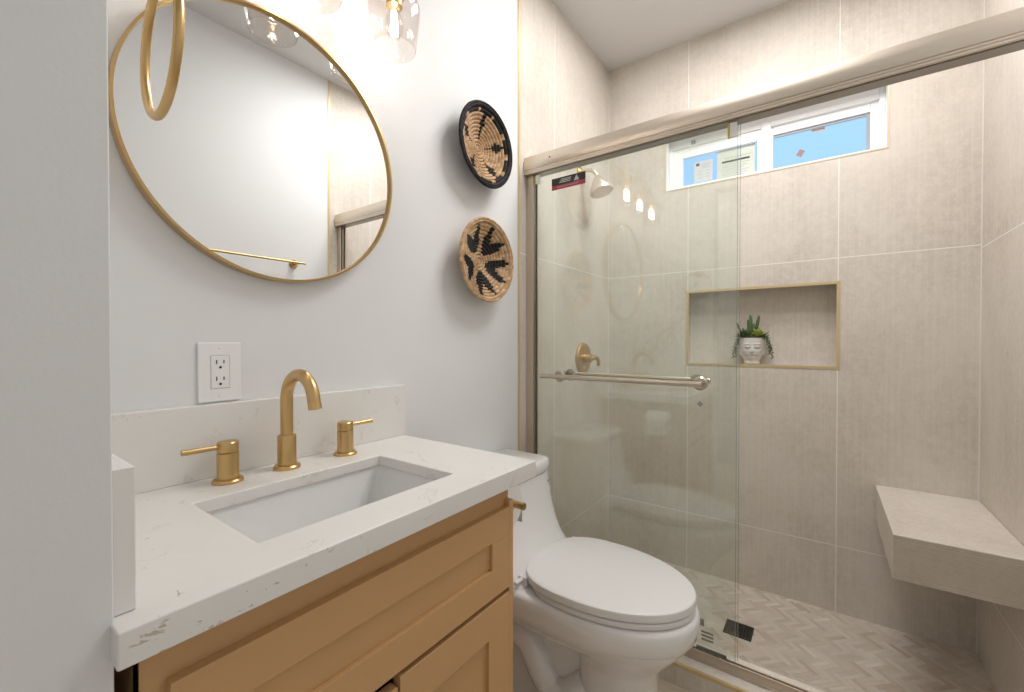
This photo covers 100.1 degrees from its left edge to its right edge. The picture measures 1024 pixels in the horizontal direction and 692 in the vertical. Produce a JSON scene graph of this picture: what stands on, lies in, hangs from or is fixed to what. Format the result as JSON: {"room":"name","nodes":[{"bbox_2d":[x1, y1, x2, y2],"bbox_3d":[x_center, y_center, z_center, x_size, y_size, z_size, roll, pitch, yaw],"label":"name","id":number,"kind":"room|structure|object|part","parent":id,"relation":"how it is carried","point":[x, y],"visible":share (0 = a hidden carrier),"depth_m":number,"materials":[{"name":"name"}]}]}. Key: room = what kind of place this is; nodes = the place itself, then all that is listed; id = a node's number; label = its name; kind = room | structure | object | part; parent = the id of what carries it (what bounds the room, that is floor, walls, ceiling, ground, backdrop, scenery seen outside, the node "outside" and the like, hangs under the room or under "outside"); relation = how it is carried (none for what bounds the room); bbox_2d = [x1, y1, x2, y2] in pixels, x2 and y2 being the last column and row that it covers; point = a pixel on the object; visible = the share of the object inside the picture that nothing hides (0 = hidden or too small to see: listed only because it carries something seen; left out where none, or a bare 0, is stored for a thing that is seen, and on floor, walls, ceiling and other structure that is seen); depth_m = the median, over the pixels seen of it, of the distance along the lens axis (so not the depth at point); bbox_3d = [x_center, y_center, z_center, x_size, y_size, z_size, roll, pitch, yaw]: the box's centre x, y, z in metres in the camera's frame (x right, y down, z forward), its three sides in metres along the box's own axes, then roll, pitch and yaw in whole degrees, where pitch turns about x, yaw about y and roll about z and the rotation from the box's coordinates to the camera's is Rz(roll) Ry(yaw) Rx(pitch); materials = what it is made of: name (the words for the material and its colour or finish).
{"room":"bathroom","nodes":[
{"label":"bathroom","id":0,"kind":"room"},
{"bbox_2d":[0,0,113,691],"bbox_3d":[-0.187,-0.165,0.187,1.476,2.756,0.127,0,1,36],"label":"wall","id":1,"kind":"structure","parent":0,"point":[56,518],"depth_m":0.38,"materials":[{"name":"white paint"}]},
{"bbox_2d":[112,453,135,616],"bbox_3d":[-0.554,0.192,0.548,0.420,0.145,0.018,0,1,36],"label":"side splash","id":2,"kind":"object","parent":1,"relation":"attached to","point":[123,472],"visible":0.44,"depth_m":0.42,"materials":[{"name":"stone"}]},
{"bbox_2d":[140,0,184,120],"bbox_3d":[-0.429,-0.362,0.485,0.165,0.185,0.074,0,1,36],"label":"towel ring","id":3,"kind":"object","parent":1,"relation":"attached to","point":[165,104],"visible":1,"depth_m":0.50,"materials":[{"name":"gold metal"}]},
{"bbox_2d":[107,0,608,540],"bbox_3d":[-0.171,-0.179,1.550,0.100,2.756,2.352,0,1,36],"label":"wall","id":4,"kind":"structure","parent":0,"point":[407,314],"depth_m":1.37,"materials":[{"name":"paint"}]},
{"bbox_2d":[197,342,240,402],"bbox_3d":[-0.596,0.053,0.876,0.006,0.120,0.078,0,1,36],"label":"wall outlet","id":5,"kind":"object","parent":4,"relation":"attached to","point":[218,363],"visible":1,"depth_m":0.87,"materials":[{"name":"white plastic"}]},
{"bbox_2d":[211,356,229,388],"bbox_3d":[-0.595,0.053,0.875,0.002,0.066,0.033,0,1,36],"label":"receptacle","id":6,"kind":"object","parent":5,"relation":"attached to","point":[220,365],"depth_m":0.87,"materials":[{"name":"white plastic"}]},
{"bbox_2d":[108,0,391,282],"bbox_3d":[-0.512,-0.434,0.959,0.026,0.580,0.580,1,1,36],"label":"round mirror","id":7,"kind":"object","parent":4,"relation":"attached to","point":[267,157],"visible":0.98,"depth_m":0.91,"materials":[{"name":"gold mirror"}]},
{"bbox_2d":[112,384,404,493],"bbox_3d":[-0.528,0.187,0.960,0.020,0.145,0.716,0,1,36],"label":"backsplash","id":8,"kind":"structure","parent":4,"relation":"attached to","point":[152,441],"depth_m":0.89,"materials":[{"name":"stone"}]},
{"bbox_2d":[339,0,420,59],"bbox_3d":[-0.441,-0.889,0.927,0.185,0.290,0.549,0,1,36],"label":"vanity light","id":9,"kind":"object","parent":4,"relation":"attached to","point":[395,6],"visible":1,"depth_m":1.08,"materials":[{"name":"glass"}]},
{"bbox_3d":[-0.297,-0.818,1.081,0.131,0.144,0.131,0,1,36],"label":"lamp shade","id":10,"kind":"part","parent":9,"relation":"part of","materials":[{"name":"clear glass"}]},
{"bbox_2d":[386,0,403,12],"bbox_3d":[-0.297,-0.880,1.081,0.052,0.056,0.052,0,1,36],"label":"socket","id":11,"kind":"object","parent":9,"relation":"attached to","point":[392,5],"depth_m":1.08,"materials":[{"name":"gold metal"}]},
{"bbox_2d":[459,100,512,188],"bbox_3d":[-0.106,-0.691,1.494,0.065,0.286,0.286,0,1,36],"label":"wall basket","id":12,"kind":"object","parent":4,"relation":"attached to","point":[485,144],"visible":1,"depth_m":1.51,"materials":[{"name":"wicker"}]},
{"bbox_2d":[459,217,513,301],"bbox_3d":[-0.103,-0.298,1.501,0.065,0.292,0.292,0,1,36],"label":"wall basket","id":13,"kind":"object","parent":4,"relation":"attached to","point":[485,251],"visible":1,"depth_m":1.51,"materials":[{"name":"wicker"}]},
{"bbox_2d":[518,0,519,450],"bbox_3d":[0.026,-0.231,1.738,0.008,2.656,0.012,0,1,36],"label":"trim","id":14,"kind":"structure","parent":4,"relation":"attached to","point":[518,0],"depth_m":1.73,"materials":[{"name":"gold metal"}]},
{"bbox_2d":[575,343,599,371],"bbox_3d":[0.392,0.062,2.181,0.076,0.158,0.158,0,1,36],"label":"shower valve","id":15,"kind":"object","parent":4,"relation":"attached to","point":[583,357],"visible":0.98,"depth_m":2.17,"materials":[{"name":"gold metal"}]},
{"bbox_3d":[0.369,0.062,2.198,0.017,0.158,0.158,0,1,36],"label":"trim plate","id":16,"kind":"part","parent":15,"relation":"part of","materials":[{"name":"gold metal"}]},
{"bbox_3d":[0.427,0.075,2.191,0.071,0.056,0.029,0,1,-34],"label":"lever","id":17,"kind":"part","parent":15,"relation":"part of","materials":[{"name":"gold metal"}]},
{"bbox_2d":[577,167,612,198],"bbox_3d":[0.413,-0.820,2.116,0.174,0.171,0.116,0,1,36],"label":"shower","id":18,"kind":"object","parent":4,"relation":"attached to","point":[601,187],"visible":0.8,"depth_m":2.08,"materials":[{"name":"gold metal"}]},
{"bbox_3d":[0.388,-0.858,2.134,0.098,0.059,0.021,0,1,36],"label":"arm","id":19,"kind":"part","parent":18,"relation":"part of","materials":[{"name":"beige metal"}]},
{"bbox_2d":[534,121,737,643],"bbox_3d":[0.382,0.148,1.534,0.747,1.687,0.056,0,1,36],"label":"shower door","id":20,"kind":"structure","parent":4,"relation":"attached to","point":[700,383],"depth_m":1.46,"materials":[{"name":"clear glass"}]},
{"bbox_3d":[0.179,0.118,1.683,0.046,0.046,0.041,0,1,36],"label":"bar post","id":21,"kind":"part","parent":20,"relation":"part of","materials":[{"name":"silver metal"}]},
{"bbox_3d":[0.600,0.122,1.378,0.046,0.046,0.041,0,1,36],"label":"bar post","id":22,"kind":"part","parent":20,"relation":"part of","materials":[{"name":"silver metal"}]},
{"bbox_2d":[563,123,740,660],"bbox_3d":[0.426,0.148,1.589,0.750,1.687,0.060,0,1,36],"label":"shower door","id":23,"kind":"structure","parent":4,"relation":"attached to","point":[569,371],"depth_m":1.51,"materials":[{"name":"clear glass"}]},
{"bbox_3d":[0.244,0.114,1.718,0.046,0.046,0.046,0,1,36],"label":"bar post","id":24,"kind":"part","parent":23,"relation":"part of","materials":[{"name":"silver metal"}]},
{"bbox_3d":[0.626,0.117,1.441,0.046,0.046,0.046,0,1,36],"label":"bar post","id":25,"kind":"part","parent":23,"relation":"part of","materials":[{"name":"silver metal"}]},
{"bbox_2d":[672,661,748,691],"bbox_3d":[0.629,1.033,1.325,1.476,0.010,0.011,0,1,36],"label":"trim","id":26,"kind":"structure","parent":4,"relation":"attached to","point":[727,685],"depth_m":1.33,"materials":[{"name":"gold metal"}]},
{"bbox_2d":[659,642,823,691],"bbox_3d":[0.669,1.115,1.381,1.476,0.172,0.142,0,1,36],"label":"trim","id":27,"kind":"structure","parent":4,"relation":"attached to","point":[684,679],"depth_m":1.36,"materials":[{"name":"tile"}]},
{"bbox_2d":[523,7,1023,691],"bbox_3d":[0.666,0.130,1.366,1.474,1.797,0.079,0,1,36],"label":"shower door frame","id":28,"kind":"object","parent":4,"relation":"attached to","point":[1003,33],"visible":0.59,"depth_m":1.29,"materials":[{"name":"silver metal"}]},
{"bbox_2d":[553,0,789,70],"bbox_3d":[-0.221,-1.599,0.806,2.476,0.100,3.872,0,1,36],"label":"ceiling","id":29,"kind":"structure","parent":0,"point":[620,33],"depth_m":2.06,"materials":[{"name":"white paint"}]},
{"bbox_2d":[658,678,689,691],"bbox_3d":[-0.524,1.161,0.417,2.476,0.100,2.840,0,1,36],"label":"floor","id":30,"kind":"structure","parent":0,"point":[664,686],"depth_m":1.38,"materials":[{"name":"beige tile"}]},
{"bbox_2d":[114,490,512,691],"bbox_3d":[-0.365,0.702,0.820,0.449,0.808,0.632,0,1,36],"label":"vanity cabinet","id":31,"kind":"object","parent":30,"relation":"on","point":[431,609],"visible":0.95,"depth_m":0.67,"materials":[{"name":"brown wood"}]},
{"bbox_2d":[110,435,535,671],"bbox_3d":[-0.346,0.280,0.825,0.474,0.037,0.716,0,1,36],"label":"countertop","id":32,"kind":"structure","parent":31,"relation":"on","point":[196,573],"depth_m":0.61,"materials":[{"name":"stone"}]},
{"bbox_2d":[180,439,243,485],"bbox_3d":[-0.562,0.223,0.808,0.053,0.078,0.100,0,1,36],"label":"tap","id":33,"kind":"object","parent":32,"relation":"on","point":[227,453],"visible":1,"depth_m":0.81,"materials":[{"name":"gold metal"}]},
{"bbox_3d":[-0.573,0.192,0.793,0.011,0.011,0.062,0,1,36],"label":"lever","id":34,"kind":"part","parent":33,"relation":"part of","materials":[{"name":"gold metal"}]},
{"bbox_2d":[273,369,321,470],"bbox_3d":[-0.441,0.154,0.888,0.152,0.214,0.053,0,1,36],"label":"faucet spout","id":35,"kind":"object","parent":32,"relation":"on","point":[286,440],"visible":1,"depth_m":0.90,"materials":[{"name":"gold metal"}]},
{"bbox_3d":[-0.437,0.119,0.885,0.134,0.144,0.025,0,1,36],"label":"spout","id":36,"kind":"part","parent":35,"relation":"part of","materials":[{"name":"gold metal"}]},
{"bbox_2d":[207,465,434,542],"bbox_3d":[-0.327,0.358,0.798,0.299,0.146,0.432,0,1,36],"label":"sink","id":37,"kind":"object","parent":32,"relation":"in","point":[265,518],"visible":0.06,"depth_m":0.89,"materials":[{"name":"white ceramic"}]},
{"bbox_2d":[333,418,372,456],"bbox_3d":[-0.386,0.220,1.049,0.053,0.078,0.100,0,1,36],"label":"handle","id":38,"kind":"object","parent":32,"relation":"on","point":[345,433],"visible":1,"depth_m":1.01,"materials":[{"name":"gold metal"}]},
{"bbox_3d":[-0.375,0.189,1.064,0.011,0.011,0.062,0,1,36],"label":"lever","id":39,"kind":"part","parent":38,"relation":"part of","materials":[{"name":"gold metal"}]},
{"bbox_3d":[-0.277,0.780,0.577,0.019,0.463,0.296,0,1,36],"label":"door","id":40,"kind":"part","parent":31,"relation":"part of","materials":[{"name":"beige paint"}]},
{"bbox_3d":[-0.100,0.767,0.819,0.019,0.468,0.296,0,1,36],"label":"door","id":41,"kind":"part","parent":31,"relation":"part of","materials":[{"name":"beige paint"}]},
{"bbox_2d":[513,500,525,509],"bbox_3d":[-0.070,0.380,1.046,0.197,0.044,0.085,0,1,36],"label":"paper holder","id":42,"kind":"object","parent":31,"relation":"attached to","point":[516,504],"visible":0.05,"depth_m":1.02,"materials":[{"name":"gold metal"}]},
{"bbox_2d":[494,449,699,691],"bbox_3d":[0.175,0.748,1.312,0.744,0.706,0.372,0,1,36],"label":"toilet","id":43,"kind":"object","parent":30,"relation":"on","point":[590,614],"visible":0.6,"depth_m":1.17,"materials":[{"name":"white ceramic"}]},
{"bbox_3d":[-0.039,0.418,1.464,0.215,0.041,0.363,0,1,36],"label":"tank lid","id":44,"kind":"part","parent":43,"relation":"part of","materials":[{"name":"white ceramic"}]},
{"bbox_3d":[0.008,0.569,1.431,0.329,0.252,0.364,0,1,36],"label":"tank","id":45,"kind":"part","parent":43,"relation":"part of","materials":[{"name":"white ceramic"}]},
{"bbox_3d":[0.282,0.659,1.233,0.462,0.024,0.365,0,1,36],"label":"lid","id":46,"kind":"part","parent":43,"relation":"part of","materials":[{"name":"white plastic"}]},
{"bbox_3d":[0.291,0.683,1.227,0.438,0.015,0.361,0,1,36],"label":"seat","id":47,"kind":"part","parent":43,"relation":"part of","materials":[{"name":"white plastic"}]},
{"bbox_2d":[608,0,983,652],"bbox_3d":[1.192,-0.185,2.088,1.676,2.756,0.140,0,1,36],"label":"wall","id":48,"kind":"structure","parent":0,"point":[898,226],"depth_m":1.93,"materials":[{"name":"tile"}]},
{"bbox_2d":[608,194,608,482],"bbox_3d":[0.554,-0.209,2.463,0.003,2.715,0.003,0,1,36],"label":"trim","id":49,"kind":"structure","parent":48,"relation":"attached to","point":[608,194],"depth_m":2.46,"materials":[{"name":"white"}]},
{"bbox_2d":[732,314,773,363],"bbox_3d":[1.156,-0.032,2.075,0.150,0.241,0.134,0,1,-3],"label":"planter","id":50,"kind":"object","parent":48,"relation":"in","point":[752,339],"visible":0.98,"depth_m":2.05,"materials":[{"name":"white ceramic"}]},
{"bbox_3d":[1.162,0.025,2.080,0.101,0.128,0.106,0,1,-18],"label":"pot","id":51,"kind":"part","parent":50,"relation":"part of","materials":[{"name":"white ceramic"}]},
{"bbox_2d":[686,281,839,369],"bbox_3d":[1.157,-0.091,2.034,0.632,0.382,0.014,0,1,36],"label":"trim","id":52,"kind":"structure","parent":48,"relation":"attached to","point":[837,367],"depth_m":1.98,"materials":[{"name":"gold metal"}]},
{"bbox_2d":[666,86,886,190],"bbox_3d":[1.218,-0.958,2.073,0.898,0.297,0.138,0,1,36],"label":"window","id":53,"kind":"structure","parent":48,"relation":"in","point":[870,104],"depth_m":2.06,"materials":[{"name":"white plastic"}]},
{"bbox_3d":[1.052,-0.947,2.211,0.424,0.223,0.028,0,1,36],"label":"sash","id":54,"kind":"part","parent":53,"relation":"part of","materials":[{"name":"white plastic"}]},
{"bbox_3d":[1.412,-0.943,1.961,0.412,0.225,0.032,0,1,36],"label":"sash","id":55,"kind":"part","parent":53,"relation":"part of","materials":[{"name":"white plastic"}]},
{"bbox_2d":[664,85,889,192],"bbox_3d":[1.174,-0.958,2.012,0.898,0.297,0.012,0,1,36],"label":"trim","id":56,"kind":"structure","parent":48,"relation":"attached to","point":[888,86],"depth_m":1.91,"materials":[{"name":"beige"}]},
{"bbox_2d":[976,0,984,653],"bbox_3d":[1.746,-0.200,1.598,0.003,2.715,0.003,0,1,36],"label":"trim","id":57,"kind":"structure","parent":48,"relation":"attached to","point":[984,0],"depth_m":1.60,"materials":[{"name":"white"}]},
{"bbox_2d":[663,561,995,691],"bbox_3d":[0.931,1.156,1.742,1.476,0.001,0.750,0,1,36],"label":"floor","id":58,"kind":"structure","parent":0,"point":[710,603],"depth_m":1.64,"materials":[{"name":"tile"}]},
{"bbox_2d":[723,619,753,641],"bbox_3d":[0.921,1.154,1.744,0.101,0.004,0.098,0,1,36],"label":"shower drain","id":59,"kind":"object","parent":58,"relation":"on","point":[742,631],"visible":0.98,"depth_m":1.74,"materials":[{"name":"black metal"}]},
{"bbox_2d":[978,0,1023,691],"bbox_3d":[0.729,-0.164,0.107,0.100,2.756,3.632,0,1,36],"label":"wall","id":60,"kind":"structure","parent":0,"point":[1000,627],"depth_m":1.40,"materials":[{"name":"tile"}]},
{"bbox_2d":[875,485,1023,609],"bbox_3d":[1.461,0.648,1.465,0.298,0.138,0.566,0,1,36],"label":"shower bench","id":61,"kind":"object","parent":60,"relation":"attached to","point":[956,545],"visible":1,"depth_m":1.30,"materials":[{"name":"stone"}]}
]}

